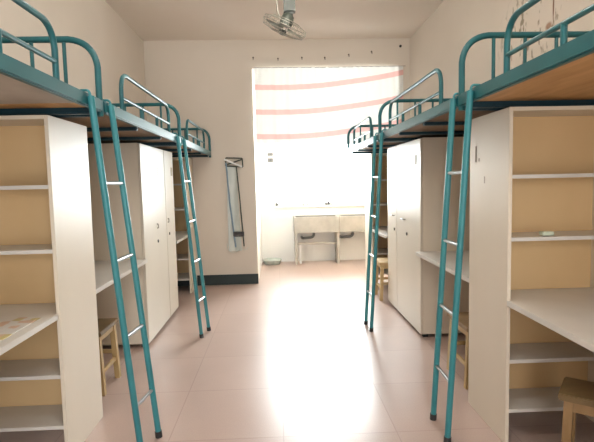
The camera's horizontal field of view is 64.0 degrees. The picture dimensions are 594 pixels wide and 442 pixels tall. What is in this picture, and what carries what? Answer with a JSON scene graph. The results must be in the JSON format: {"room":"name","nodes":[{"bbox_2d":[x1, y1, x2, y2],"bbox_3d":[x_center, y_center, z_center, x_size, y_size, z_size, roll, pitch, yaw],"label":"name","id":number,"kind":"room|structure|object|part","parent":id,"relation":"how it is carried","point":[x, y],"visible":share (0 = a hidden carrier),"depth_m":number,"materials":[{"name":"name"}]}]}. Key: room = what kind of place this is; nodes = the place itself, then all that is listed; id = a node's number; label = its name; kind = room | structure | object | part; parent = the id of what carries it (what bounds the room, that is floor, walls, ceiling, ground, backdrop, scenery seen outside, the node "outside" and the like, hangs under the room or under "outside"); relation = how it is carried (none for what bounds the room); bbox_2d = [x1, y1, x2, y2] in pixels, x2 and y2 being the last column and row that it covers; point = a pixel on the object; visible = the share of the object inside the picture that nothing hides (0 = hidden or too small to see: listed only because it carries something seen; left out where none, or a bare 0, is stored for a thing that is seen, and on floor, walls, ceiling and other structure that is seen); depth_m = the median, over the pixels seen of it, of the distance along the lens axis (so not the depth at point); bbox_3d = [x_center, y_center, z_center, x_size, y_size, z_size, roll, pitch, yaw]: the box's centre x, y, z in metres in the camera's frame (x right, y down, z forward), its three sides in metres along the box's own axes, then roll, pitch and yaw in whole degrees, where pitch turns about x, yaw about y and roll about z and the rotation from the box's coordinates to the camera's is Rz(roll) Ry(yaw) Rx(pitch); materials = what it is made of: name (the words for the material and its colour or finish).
{"room":"dormitory room","nodes":[
{"label":"dormitory room","id":0,"kind":"room"},
{"bbox_2d":[0,0,146,120],"bbox_3d":[-1.845,-0.390,2.227,0.200,3.156,7.850,-1,5,-2],"label":"wall","id":1,"kind":"structure","parent":0,"point":[119,49],"depth_m":4.19,"materials":[{"name":"paint"}]},
{"bbox_2d":[94,259,147,293],"bbox_3d":[-1.473,0.481,3.280,0.574,0.235,1.158,-1,5,-2],"label":"desk","id":2,"kind":"object","parent":1,"relation":"attached to","point":[103,269],"visible":0.25,"depth_m":3.37,"materials":[{"name":"laminate"}]},
{"bbox_2d":[176,234,187,243],"bbox_3d":[-1.566,0.310,5.404,0.564,0.235,0.725,-1,5,-2],"label":"desk","id":3,"kind":"object","parent":1,"relation":"attached to","point":[179,237],"visible":0.2,"depth_m":5.45,"materials":[{"name":"laminate"}]},
{"bbox_2d":[253,73,261,276],"bbox_3d":[-0.693,-0.824,7.255,0.200,3.156,1.660,-1,5,-2],"label":"wall","id":4,"kind":"structure","parent":0,"point":[256,144],"depth_m":7.02,"materials":[{"name":"paint"}]},
{"bbox_2d":[105,0,443,40],"bbox_3d":[-0.121,-2.158,3.110,3.802,0.150,9.750,-1,5,-2],"label":"ceiling","id":5,"kind":"structure","parent":0,"point":[152,20],"depth_m":5.28,"materials":[{"name":"paint"}]},
{"bbox_2d":[263,0,305,39],"bbox_3d":[-0.115,-1.898,4.261,0.388,0.554,0.408,-1,5,-2],"label":"ceiling fan","id":6,"kind":"object","parent":5,"relation":"attached to","point":[286,20],"visible":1,"depth_m":4.22,"materials":[{"name":"metal"}]},
{"bbox_3d":[-0.213,-1.784,4.360,0.143,0.093,0.163,-1,5,-2],"label":"blade","id":7,"kind":"part","parent":6,"relation":"part of","materials":[{"name":"grey metal"}]},
{"bbox_3d":[-0.128,-1.702,4.141,0.161,0.059,0.155,-6,7,-45],"label":"blade","id":8,"kind":"part","parent":6,"relation":"part of","materials":[{"name":"grey metal"}]},
{"bbox_3d":[-0.094,-1.797,4.260,0.132,0.136,0.122,-1,5,-2],"label":"motor","id":9,"kind":"part","parent":6,"relation":"part of","materials":[{"name":"metal"}]},
{"bbox_3d":[0.006,-1.695,4.328,0.134,0.099,0.160,2,5,31],"label":"blade","id":10,"kind":"part","parent":6,"relation":"part of","materials":[{"name":"grey metal"}]},
{"bbox_2d":[143,38,409,279],"bbox_3d":[-0.313,-0.756,6.322,3.602,3.156,0.240,-1,5,-2],"label":"wall","id":11,"kind":"structure","parent":0,"point":[209,83],"depth_m":6.12,"materials":[{"name":"paint"}]},
{"bbox_2d":[178,274,258,285],"bbox_3d":[-1.193,0.782,6.283,1.364,0.135,0.012,-1,5,-2],"label":"baseboard","id":12,"kind":"structure","parent":11,"relation":"attached to","point":[230,279],"depth_m":6.29,"materials":[{"name":"black tile"}]},
{"bbox_2d":[224,157,246,251],"bbox_3d":[-0.789,-0.209,6.194,0.283,1.241,0.064,-1,5,-2],"label":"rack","id":13,"kind":"object","parent":11,"relation":"attached to","point":[234,233],"visible":1,"depth_m":6.20,"materials":[{"name":"plastic"}]},
{"bbox_3d":[-0.824,-0.746,6.128,0.235,0.122,0.023,-1,5,-2],"label":"cross arm","id":14,"kind":"part","parent":13,"relation":"part of"},
{"bbox_3d":[-0.812,-0.758,6.146,0.237,0.137,0.016,-1,5,-2],"label":"head frame","id":15,"kind":"part","parent":13,"relation":"part of","materials":[{"name":"black metal"}]},
{"bbox_2d":[254,66,402,143],"bbox_3d":[0.432,-1.478,6.153,1.967,1.017,0.025,-1,5,-2],"label":"curtain","id":16,"kind":"object","parent":11,"relation":"hanging from","point":[294,105],"visible":0.89,"depth_m":6.15,"materials":[{"name":"fabric"}]},
{"bbox_3d":[0.421,-1.979,6.113,1.967,0.011,0.005,-1,5,-2],"label":"cord","id":17,"kind":"part","parent":16,"relation":"part of","materials":[{"name":"white metal"}]},
{"bbox_2d":[0,259,593,441],"bbox_3d":[-0.049,1.121,3.377,3.802,0.120,9.750,-1,5,-2],"label":"floor","id":18,"kind":"structure","parent":0,"point":[291,355],"depth_m":3.29,"materials":[{"name":"pink tile"}]},
{"bbox_2d":[0,314,57,354],"bbox_3d":[-1.393,0.857,1.718,0.591,0.735,1.100,-1,5,-2],"label":"desk","id":19,"kind":"object","parent":18,"relation":"on","point":[11,341],"visible":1,"depth_m":2.01,"materials":[{"name":"laminate"}]},
{"bbox_2d":[0,317,41,340],"bbox_3d":[-1.413,0.475,1.862,0.500,0.002,0.650,-1,5,-2],"label":"desk mat","id":20,"kind":"object","parent":19,"relation":"on","point":[8,326],"visible":1,"depth_m":2.08,"materials":[{"name":"paper"}]},
{"bbox_2d":[0,115,102,441],"bbox_3d":[-1.427,0.332,2.458,0.588,1.663,0.450,-1,5,-2],"label":"bookcase","id":21,"kind":"object","parent":18,"relation":"on","point":[50,380],"visible":0.99,"depth_m":2.44,"materials":[{"name":"beige laminate"}]},
{"bbox_3d":[-1.445,-0.488,2.390,0.552,0.018,0.448,-1,5,-2],"label":"panel","id":22,"kind":"part","parent":21,"relation":"part of","materials":[{"name":"beige laminate"}]},
{"bbox_3d":[-1.434,-0.161,2.314,0.552,0.018,0.235,-1,5,-2],"label":"shelf","id":23,"kind":"part","parent":21,"relation":"part of","materials":[{"name":"laminate"}]},
{"bbox_3d":[-1.427,0.141,2.338,0.552,0.018,0.235,-1,5,-2],"label":"shelf","id":24,"kind":"part","parent":21,"relation":"part of","materials":[{"name":"laminate"}]},
{"bbox_3d":[-1.421,0.450,2.363,0.552,0.018,0.235,-1,5,-2],"label":"shelf","id":25,"kind":"part","parent":21,"relation":"part of","materials":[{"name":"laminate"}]},
{"bbox_3d":[-1.414,0.747,2.388,0.552,0.018,0.235,-1,5,-2],"label":"shelf","id":26,"kind":"part","parent":21,"relation":"part of","materials":[{"name":"laminate"}]},
{"bbox_3d":[-1.430,0.259,2.471,0.552,1.483,0.008,-1,5,-2],"label":"panel","id":27,"kind":"part","parent":21,"relation":"part of","materials":[{"name":"beige wood"}]},
{"bbox_3d":[-1.409,0.998,2.408,0.552,0.018,0.235,-1,5,-2],"label":"shelf","id":28,"kind":"part","parent":21,"relation":"part of","materials":[{"name":"laminate"}]},
{"bbox_3d":[-1.143,0.325,2.469,0.018,1.663,0.450,-1,5,-2],"label":"panel","id":29,"kind":"part","parent":21,"relation":"part of","materials":[{"name":"beige laminate"}]},
{"bbox_2d":[0,0,103,116],"bbox_3d":[-1.283,0.221,1.393,0.805,2.050,1.946,-1,5,-2],"label":"bed","id":30,"kind":"object","parent":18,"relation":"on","point":[25,89],"visible":0.98,"depth_m":1.94,"materials":[{"name":"teal paint"}]},
{"bbox_3d":[-0.923,-0.552,1.468,0.022,0.073,0.021,-1,5,-2],"label":"guard post","id":31,"kind":"part","parent":30,"relation":"part of","materials":[{"name":"teal metal"}]},
{"bbox_3d":[-0.916,-0.608,1.264,0.025,0.227,1.194,-1,5,-2],"label":"guard rail","id":32,"kind":"part","parent":30,"relation":"part of","materials":[{"name":"teal metal"}]},
{"bbox_3d":[-0.917,-0.482,1.363,0.030,0.060,1.892,-1,5,-2],"label":"rail","id":33,"kind":"part","parent":30,"relation":"part of","materials":[{"name":"teal metal"}]},
{"bbox_3d":[-1.341,-0.688,2.279,0.796,0.380,0.031,-1,5,-2],"label":"frame","id":34,"kind":"part","parent":30,"relation":"part of","materials":[{"name":"teal paint"}]},
{"bbox_2d":[98,318,120,395],"bbox_3d":[-1.374,0.899,3.163,0.282,0.415,0.340,-1,5,-2],"label":"wooden stool","id":35,"kind":"object","parent":18,"relation":"on","point":[106,326],"visible":0.34,"depth_m":3.22,"materials":[{"name":"brown wood"}]},
{"bbox_3d":[-1.253,0.922,3.031,0.052,0.387,0.045,-1,5,-2],"label":"leg","id":36,"kind":"part","parent":35,"relation":"part of","materials":[{"name":"brown wood"}]},
{"bbox_3d":[-1.378,0.707,3.147,0.280,0.028,0.340,-1,5,-2],"label":"seat","id":37,"kind":"part","parent":35,"relation":"part of","materials":[{"name":"brown wood"}]},
{"bbox_3d":[-1.264,0.899,3.307,0.052,0.387,0.045,-1,5,-2],"label":"leg","id":38,"kind":"part","parent":35,"relation":"part of","materials":[{"name":"brown wood"}]},
{"bbox_2d":[80,89,162,441],"bbox_3d":[-0.848,0.279,2.326,0.240,1.768,0.292,-1,5,-2],"label":"ladder","id":39,"kind":"object","parent":18,"relation":"on","point":[125,335],"visible":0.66,"depth_m":2.30,"materials":[{"name":"teal metal"}]},
{"bbox_2d":[88,143,178,346],"bbox_3d":[-1.525,0.169,4.429,0.565,1.672,1.178,-1,5,-2],"label":"wardrobe","id":40,"kind":"object","parent":18,"relation":"on","point":[148,170],"visible":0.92,"depth_m":3.89,"materials":[{"name":"beige laminate"}]},
{"bbox_2d":[49,74,181,145],"bbox_3d":[-1.381,-0.765,3.239,0.796,0.380,1.892,-1,5,-2],"label":"bed","id":41,"kind":"object","parent":40,"relation":"on","point":[132,128],"visible":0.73,"depth_m":3.25,"materials":[{"name":"teal paint"}]},
{"bbox_3d":[-0.987,-0.677,3.017,0.022,0.073,0.021,-1,5,-2],"label":"guard post","id":42,"kind":"part","parent":41,"relation":"part of","materials":[{"name":"teal metal"}]},
{"bbox_3d":[-0.996,-0.634,3.258,0.030,0.060,1.877,-1,5,-2],"label":"rail","id":43,"kind":"part","parent":41,"relation":"part of","materials":[{"name":"teal metal"}]},
{"bbox_3d":[-0.997,-0.764,3.206,0.025,0.227,1.174,-1,5,-2],"label":"guard rail","id":44,"kind":"part","parent":41,"relation":"part of","materials":[{"name":"metal"}]},
{"bbox_3d":[-1.419,-0.840,4.166,0.796,0.380,0.031,-1,5,-2],"label":"frame","id":45,"kind":"part","parent":41,"relation":"part of","materials":[{"name":"teal paint"}]},
{"bbox_3d":[-1.261,0.165,4.245,0.018,1.638,0.786,-1,5,-2],"label":"cabinet door","id":46,"kind":"part","parent":40,"relation":"part of","materials":[{"name":"laminate"}]},
{"bbox_3d":[-1.285,0.118,4.835,0.018,1.638,0.378,-1,5,-2],"label":"cabinet door","id":47,"kind":"part","parent":40,"relation":"part of","materials":[{"name":"laminate"}]},
{"bbox_2d":[172,157,196,293],"bbox_3d":[-1.599,0.050,5.975,0.555,1.663,0.445,-1,5,-2],"label":"bookcase","id":48,"kind":"object","parent":18,"relation":"on","point":[184,269],"visible":0.23,"depth_m":6.14,"materials":[{"name":"beige laminate"}]},
{"bbox_3d":[-1.603,-0.149,5.954,0.519,0.018,0.428,-1,5,-2],"label":"shelf","id":49,"kind":"part","parent":48,"relation":"part of","materials":[{"name":"laminate"}]},
{"bbox_3d":[-1.609,-0.039,6.183,0.519,1.483,0.008,-1,5,-2],"label":"panel","id":50,"kind":"part","parent":48,"relation":"part of","materials":[{"name":"beige wood"}]},
{"bbox_2d":[151,119,210,157],"bbox_3d":[-1.459,-0.917,5.126,0.796,0.380,1.892,-1,5,-2],"label":"bed","id":51,"kind":"object","parent":48,"relation":"on","point":[193,150],"visible":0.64,"depth_m":5.35,"materials":[{"name":"teal paint"}]},
{"bbox_3d":[-1.498,-0.991,6.053,0.796,0.380,0.031,-1,5,-2],"label":"frame","id":52,"kind":"part","parent":51,"relation":"part of","materials":[{"name":"teal paint"}]},
{"bbox_3d":[-1.074,-0.914,5.073,0.025,0.227,1.084,-1,5,-2],"label":"guard rail","id":53,"kind":"part","parent":51,"relation":"part of","materials":[{"name":"teal metal"}]},
{"bbox_3d":[-1.074,-0.786,5.145,0.030,0.060,1.877,-1,5,-2],"label":"rail","id":54,"kind":"part","parent":51,"relation":"part of","materials":[{"name":"teal metal"}]},
{"bbox_3d":[-1.596,0.160,5.979,0.519,0.018,0.428,-1,5,-2],"label":"shelf","id":55,"kind":"part","parent":48,"relation":"part of","materials":[{"name":"laminate"}]},
{"bbox_3d":[-1.590,0.457,6.003,0.519,0.018,0.428,-1,5,-2],"label":"shelf","id":56,"kind":"part","parent":48,"relation":"part of","materials":[{"name":"laminate"}]},
{"bbox_3d":[-1.584,0.708,6.024,0.519,0.018,0.428,-1,5,-2],"label":"shelf","id":57,"kind":"part","parent":48,"relation":"part of","materials":[{"name":"laminate"}]},
{"bbox_3d":[-1.331,0.043,5.985,0.018,1.663,0.445,-1,5,-2],"label":"panel","id":58,"kind":"part","parent":48,"relation":"part of","materials":[{"name":"beige laminate"}]},
{"bbox_2d":[173,133,210,337],"bbox_3d":[-0.922,0.129,4.190,0.245,1.768,0.313,-1,5,-2],"label":"ladder","id":59,"kind":"object","parent":18,"relation":"on","point":[201,335],"visible":0.88,"depth_m":4.12,"materials":[{"name":"teal metal"}]},
{"bbox_2d":[262,258,281,264],"bbox_3d":[-0.408,0.667,7.828,0.330,0.080,0.330,-1,5,-2],"label":"washbasin","id":60,"kind":"object","parent":18,"relation":"on","point":[268,261],"visible":1,"depth_m":7.74,"materials":[{"name":"plastic"}]},
{"bbox_2d":[293,214,364,264],"bbox_3d":[0.676,0.294,7.856,1.445,0.772,0.345,-1,5,-2],"label":"trough","id":61,"kind":"object","parent":18,"relation":"on","point":[352,223],"visible":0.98,"depth_m":7.67,"materials":[{"name":"grey stone"}]},
{"bbox_3d":[-0.017,0.439,7.849,0.040,0.515,0.325,-1,5,-2],"label":"leg panel","id":62,"kind":"part","parent":61,"relation":"part of","materials":[{"name":"grey stone"}]},
{"bbox_3d":[0.056,0.544,7.793,0.030,0.310,0.030,-1,5,-2],"label":"post","id":63,"kind":"part","parent":61,"relation":"part of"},
{"bbox_2d":[293,215,339,232],"bbox_3d":[0.313,0.046,7.821,0.730,0.257,0.345,-1,5,-2],"label":"basin","id":64,"kind":"object","parent":61,"relation":"in","point":[309,223],"depth_m":7.65,"materials":[{"name":"grey stone"}]},
{"bbox_3d":[0.665,0.421,7.876,0.040,0.515,0.325,-1,5,-2],"label":"leg panel","id":65,"kind":"part","parent":61,"relation":"part of","materials":[{"name":"grey stone"}]},
{"bbox_2d":[338,214,364,231],"bbox_3d":[1.037,0.028,7.850,0.710,0.257,0.345,-1,5,-2],"label":"basin","id":66,"kind":"object","parent":61,"relation":"in","point":[350,222],"depth_m":7.67,"materials":[{"name":"grey stone"}]},
{"bbox_2d":[364,129,386,331],"bbox_3d":[0.702,0.087,4.264,0.190,1.767,0.312,-1,5,-2],"label":"ladder","id":67,"kind":"object","parent":18,"relation":"on","point":[373,176],"visible":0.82,"depth_m":4.20,"materials":[{"name":"teal metal"}]},
{"bbox_2d":[364,153,387,286],"bbox_3d":[1.211,-0.021,6.086,0.600,1.663,0.445,-1,5,-2],"label":"bookcase","id":68,"kind":"object","parent":18,"relation":"on","point":[382,250],"visible":0.27,"depth_m":6.24,"materials":[{"name":"beige laminate"}]},
{"bbox_3d":[0.920,-0.014,6.074,0.018,1.663,0.445,-1,5,-2],"label":"panel","id":69,"kind":"part","parent":68,"relation":"part of","materials":[{"name":"beige laminate"}]},
{"bbox_2d":[347,117,409,154],"bbox_3d":[1.099,-0.981,5.227,0.828,0.380,1.892,-1,5,-2],"label":"bed","id":70,"kind":"object","parent":68,"relation":"on","point":[366,146],"visible":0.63,"depth_m":5.44,"materials":[{"name":"teal paint"}]},
{"bbox_3d":[0.704,-0.831,5.215,0.030,0.060,1.877,-1,5,-2],"label":"rail","id":71,"kind":"part","parent":70,"relation":"part of","materials":[{"name":"teal metal"}]},
{"bbox_3d":[0.703,-0.960,5.163,0.025,0.227,1.044,-1,5,-2],"label":"guard rail","id":72,"kind":"part","parent":70,"relation":"part of","materials":[{"name":"teal metal"}]},
{"bbox_3d":[1.060,-1.056,6.154,0.828,0.380,0.031,-1,5,-2],"label":"frame","id":73,"kind":"part","parent":70,"relation":"part of","materials":[{"name":"teal paint"}]},
{"bbox_3d":[1.206,-0.219,6.065,0.564,0.018,0.428,-1,5,-2],"label":"shelf","id":74,"kind":"part","parent":68,"relation":"part of","materials":[{"name":"laminate"}]},
{"bbox_3d":[1.213,0.089,6.090,0.564,0.018,0.428,-1,5,-2],"label":"shelf","id":75,"kind":"part","parent":68,"relation":"part of","materials":[{"name":"laminate"}]},
{"bbox_3d":[1.220,0.386,6.114,0.564,0.018,0.428,-1,5,-2],"label":"shelf","id":76,"kind":"part","parent":68,"relation":"part of","materials":[{"name":"laminate"}]},
{"bbox_3d":[1.200,-0.110,6.293,0.564,1.483,0.008,-1,5,-2],"label":"panel","id":77,"kind":"part","parent":68,"relation":"part of","materials":[{"name":"beige wood"}]},
{"bbox_3d":[1.225,0.637,6.135,0.564,0.018,0.428,-1,5,-2],"label":"shelf","id":78,"kind":"part","parent":68,"relation":"part of","materials":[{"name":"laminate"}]},
{"bbox_2d":[375,258,387,300],"bbox_3d":[1.039,0.656,5.418,0.261,0.430,0.340,-1,5,-2],"label":"wooden stool","id":79,"kind":"object","parent":18,"relation":"on","point":[382,263],"visible":0.51,"depth_m":5.27,"materials":[{"name":"brown wood"}]},
{"bbox_3d":[0.928,0.661,5.553,0.051,0.402,0.045,-1,5,-2],"label":"leg","id":80,"kind":"part","parent":79,"relation":"part of","materials":[{"name":"brown wood"}]},
{"bbox_3d":[0.940,0.683,5.277,0.051,0.402,0.045,-1,5,-2],"label":"leg","id":81,"kind":"part","parent":79,"relation":"part of","materials":[{"name":"brown wood"}]},
{"bbox_3d":[1.034,0.456,5.401,0.260,0.028,0.340,-1,5,-2],"label":"seat","id":82,"kind":"part","parent":79,"relation":"part of","materials":[{"name":"brown wood"}]},
{"bbox_2d":[387,137,469,336],"bbox_3d":[1.273,0.099,4.540,0.597,1.672,1.178,-1,5,-2],"label":"wardrobe","id":83,"kind":"object","parent":18,"relation":"on","point":[416,169],"visible":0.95,"depth_m":4.00,"materials":[{"name":"beige laminate"}]},
{"bbox_3d":[0.992,0.061,4.925,0.018,1.638,0.378,-1,5,-2],"label":"cabinet door","id":84,"kind":"part","parent":83,"relation":"part of","materials":[{"name":"laminate"}]},
{"bbox_3d":[1.017,0.108,4.335,0.018,1.638,0.786,-1,5,-2],"label":"cabinet door","id":85,"kind":"part","parent":83,"relation":"part of","materials":[{"name":"laminate"}]},
{"bbox_2d":[378,68,504,142],"bbox_3d":[1.177,-0.830,3.340,0.828,0.380,1.892,-1,5,-2],"label":"bed","id":86,"kind":"object","parent":83,"relation":"on","point":[433,122],"visible":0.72,"depth_m":3.34,"materials":[{"name":"teal paint"}]},
{"bbox_3d":[1.139,-0.904,4.267,0.828,0.380,0.031,-1,5,-2],"label":"frame","id":87,"kind":"part","parent":86,"relation":"part of","materials":[{"name":"teal paint"}]},
{"bbox_3d":[0.782,-0.808,3.266,0.025,0.227,1.234,-1,5,-2],"label":"guard rail","id":88,"kind":"part","parent":86,"relation":"part of","materials":[{"name":"metal"}]},
{"bbox_3d":[0.782,-0.679,3.328,0.030,0.060,1.877,-1,5,-2],"label":"rail","id":89,"kind":"part","parent":86,"relation":"part of","materials":[{"name":"teal metal"}]},
{"bbox_2d":[430,84,479,441],"bbox_3d":[0.796,0.235,2.422,0.154,1.767,0.345,-1,5,-2],"label":"ladder","id":90,"kind":"object","parent":18,"relation":"on","point":[450,378],"visible":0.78,"depth_m":2.37,"materials":[{"name":"teal metal"}]},
{"bbox_2d":[447,312,468,388],"bbox_3d":[1.198,0.850,3.171,0.282,0.400,0.360,-1,5,-2],"label":"wooden stool","id":91,"kind":"object","parent":18,"relation":"on","point":[463,323],"visible":0.14,"depth_m":3.11,"materials":[{"name":"brown wood"}]},
{"bbox_3d":[1.077,0.855,3.315,0.052,0.372,0.046,-1,5,-2],"label":"leg","id":92,"kind":"part","parent":91,"relation":"part of","materials":[{"name":"brown wood"}]},
{"bbox_3d":[1.194,0.665,3.155,0.280,0.028,0.360,-1,5,-2],"label":"seat","id":93,"kind":"part","parent":91,"relation":"part of","materials":[{"name":"brown wood"}]},
{"bbox_3d":[1.089,0.879,3.019,0.052,0.372,0.046,-1,5,-2],"label":"leg","id":94,"kind":"part","parent":91,"relation":"part of","materials":[{"name":"brown wood"}]},
{"bbox_2d":[458,0,593,110],"bbox_3d":[1.275,0.156,1.494,0.837,2.050,1.946,-1,5,-2],"label":"bed","id":95,"kind":"object","parent":18,"relation":"on","point":[563,75],"visible":0.96,"depth_m":1.91,"materials":[{"name":"teal paint"}]},
{"bbox_3d":[0.862,-0.652,1.325,0.025,0.227,1.176,-1,5,-2],"label":"guard rail","id":96,"kind":"part","parent":95,"relation":"part of","materials":[{"name":"teal metal"}]},
{"bbox_3d":[1.217,-0.752,2.380,0.828,0.380,0.031,-1,5,-2],"label":"frame","id":97,"kind":"part","parent":95,"relation":"part of","materials":[{"name":"teal paint"}]},
{"bbox_3d":[0.861,-0.527,1.433,0.030,0.060,1.892,-1,5,-2],"label":"rail","id":98,"kind":"part","parent":95,"relation":"part of","materials":[{"name":"teal metal"}]},
{"bbox_3d":[0.856,-0.596,1.526,0.022,0.073,0.021,-1,5,-2],"label":"guard post","id":99,"kind":"part","parent":95,"relation":"part of","materials":[{"name":"teal metal"}]},
{"bbox_2d":[468,106,593,441],"bbox_3d":[1.307,0.264,2.551,0.593,1.663,0.460,-1,5,-2],"label":"bookcase","id":100,"kind":"object","parent":18,"relation":"on","point":[532,168],"visible":0.92,"depth_m":2.52,"materials":[{"name":"beige laminate"}]},
{"bbox_3d":[1.021,0.272,2.539,0.018,1.663,0.460,-1,5,-2],"label":"panel","id":101,"kind":"part","parent":100,"relation":"part of","materials":[{"name":"beige laminate"}]},
{"bbox_3d":[1.326,0.931,2.494,0.556,0.018,0.230,-1,5,-2],"label":"shelf","id":102,"kind":"part","parent":100,"relation":"part of","materials":[{"name":"laminate"}]},
{"bbox_2d":[539,231,553,235],"bbox_3d":[1.230,0.060,2.346,0.060,0.018,0.038,-1,5,-2],"label":"soap box","id":103,"kind":"object","parent":100,"relation":"on","point":[543,233],"visible":1,"depth_m":2.33,"materials":[{"name":"plastic"}]},
{"bbox_3d":[1.306,0.192,2.554,0.556,1.483,0.008,-1,5,-2],"label":"panel","id":104,"kind":"part","parent":100,"relation":"part of","materials":[{"name":"beige wood"}]},
{"bbox_3d":[1.314,0.383,2.449,0.556,0.018,0.230,-1,5,-2],"label":"shelf","id":105,"kind":"part","parent":100,"relation":"part of","materials":[{"name":"laminate"}]},
{"bbox_3d":[1.321,0.680,2.473,0.556,0.018,0.230,-1,5,-2],"label":"shelf","id":106,"kind":"part","parent":100,"relation":"part of","materials":[{"name":"laminate"}]},
{"bbox_3d":[1.308,0.074,2.424,0.556,0.018,0.230,-1,5,-2],"label":"shelf","id":107,"kind":"part","parent":100,"relation":"part of","materials":[{"name":"laminate"}]},
{"bbox_3d":[1.301,-0.228,2.399,0.556,0.018,0.230,-1,5,-2],"label":"shelf","id":108,"kind":"part","parent":100,"relation":"part of","materials":[{"name":"laminate"}]},
{"bbox_3d":[1.290,-0.555,2.483,0.556,0.018,0.458,-1,5,-2],"label":"panel","id":109,"kind":"part","parent":100,"relation":"part of","materials":[{"name":"beige laminate"}]},
{"bbox_3d":[1.594,0.257,2.562,0.018,1.663,0.460,-1,5,-2],"label":"panel","id":110,"kind":"part","parent":100,"relation":"part of","materials":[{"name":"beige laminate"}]},
{"bbox_2d":[507,298,593,351],"bbox_3d":[1.376,0.788,1.817,0.653,0.735,1.080,-1,5,-2],"label":"desk","id":111,"kind":"object","parent":18,"relation":"on","point":[573,319],"visible":1,"depth_m":2.06,"materials":[{"name":"laminate"}]},
{"bbox_2d":[558,377,593,441],"bbox_3d":[1.270,0.924,1.946,0.340,0.447,0.210,2,6,36],"label":"wooden stool","id":112,"kind":"object","parent":18,"relation":"on","point":[577,395],"visible":1,"depth_m":1.94,"materials":[{"name":"brown wood"}]},
{"bbox_3d":[1.111,0.941,1.964,0.045,0.419,0.047,2,6,36],"label":"leg","id":113,"kind":"part","parent":112,"relation":"part of","materials":[{"name":"brown wood"}]},
{"bbox_3d":[1.204,0.928,2.093,0.045,0.419,0.047,2,6,36],"label":"leg","id":114,"kind":"part","parent":112,"relation":"part of","materials":[{"name":"brown wood"}]},
{"bbox_3d":[1.265,0.716,1.929,0.340,0.028,0.210,2,6,36],"label":"seat","id":115,"kind":"part","parent":112,"relation":"part of","materials":[{"name":"brown wood"}]},
{"bbox_2d":[259,143,365,261],"bbox_3d":[0.397,-0.910,8.026,2.042,3.156,0.200,-1,5,-2],"label":"wall","id":116,"kind":"structure","parent":0,"point":[277,226],"depth_m":8.00,"materials":[{"name":"paint"}]},
{"bbox_2d":[274,143,364,205],"bbox_3d":[0.493,-1.293,7.994,1.760,2.040,0.050,-1,5,-2],"label":"window","id":117,"kind":"structure","parent":116,"relation":"in","point":[275,144],"depth_m":8.02,"materials":[{"name":"metal"}]},
{"bbox_2d":[274,204,364,207],"bbox_3d":[0.513,-0.255,8.001,1.810,0.030,0.105,-1,5,-2],"label":"trim","id":118,"kind":"structure","parent":116,"relation":"attached to","point":[298,206],"depth_m":7.95,"materials":[{"name":"tile"}]},
{"bbox_2d":[410,0,593,117],"bbox_3d":[1.714,-0.556,3.315,0.200,3.156,9.750,-1,5,-2],"label":"wall","id":119,"kind":"structure","parent":0,"point":[439,42],"depth_m":4.18,"materials":[{"name":"paint"}]},
{"bbox_2d":[372,229,387,237],"bbox_3d":[1.239,0.239,5.515,0.608,0.235,0.725,-1,5,-2],"label":"desk","id":120,"kind":"object","parent":119,"relation":"attached to","point":[382,232],"visible":0.13,"depth_m":5.46,"materials":[{"name":"laminate"}]},
{"bbox_2d":[415,250,468,282],"bbox_3d":[1.320,0.411,3.385,0.623,0.235,1.168,-1,5,-2],"label":"desk","id":121,"kind":"object","parent":119,"relation":"attached to","point":[433,257],"visible":0.26,"depth_m":3.53,"materials":[{"name":"laminate"}]}
]}

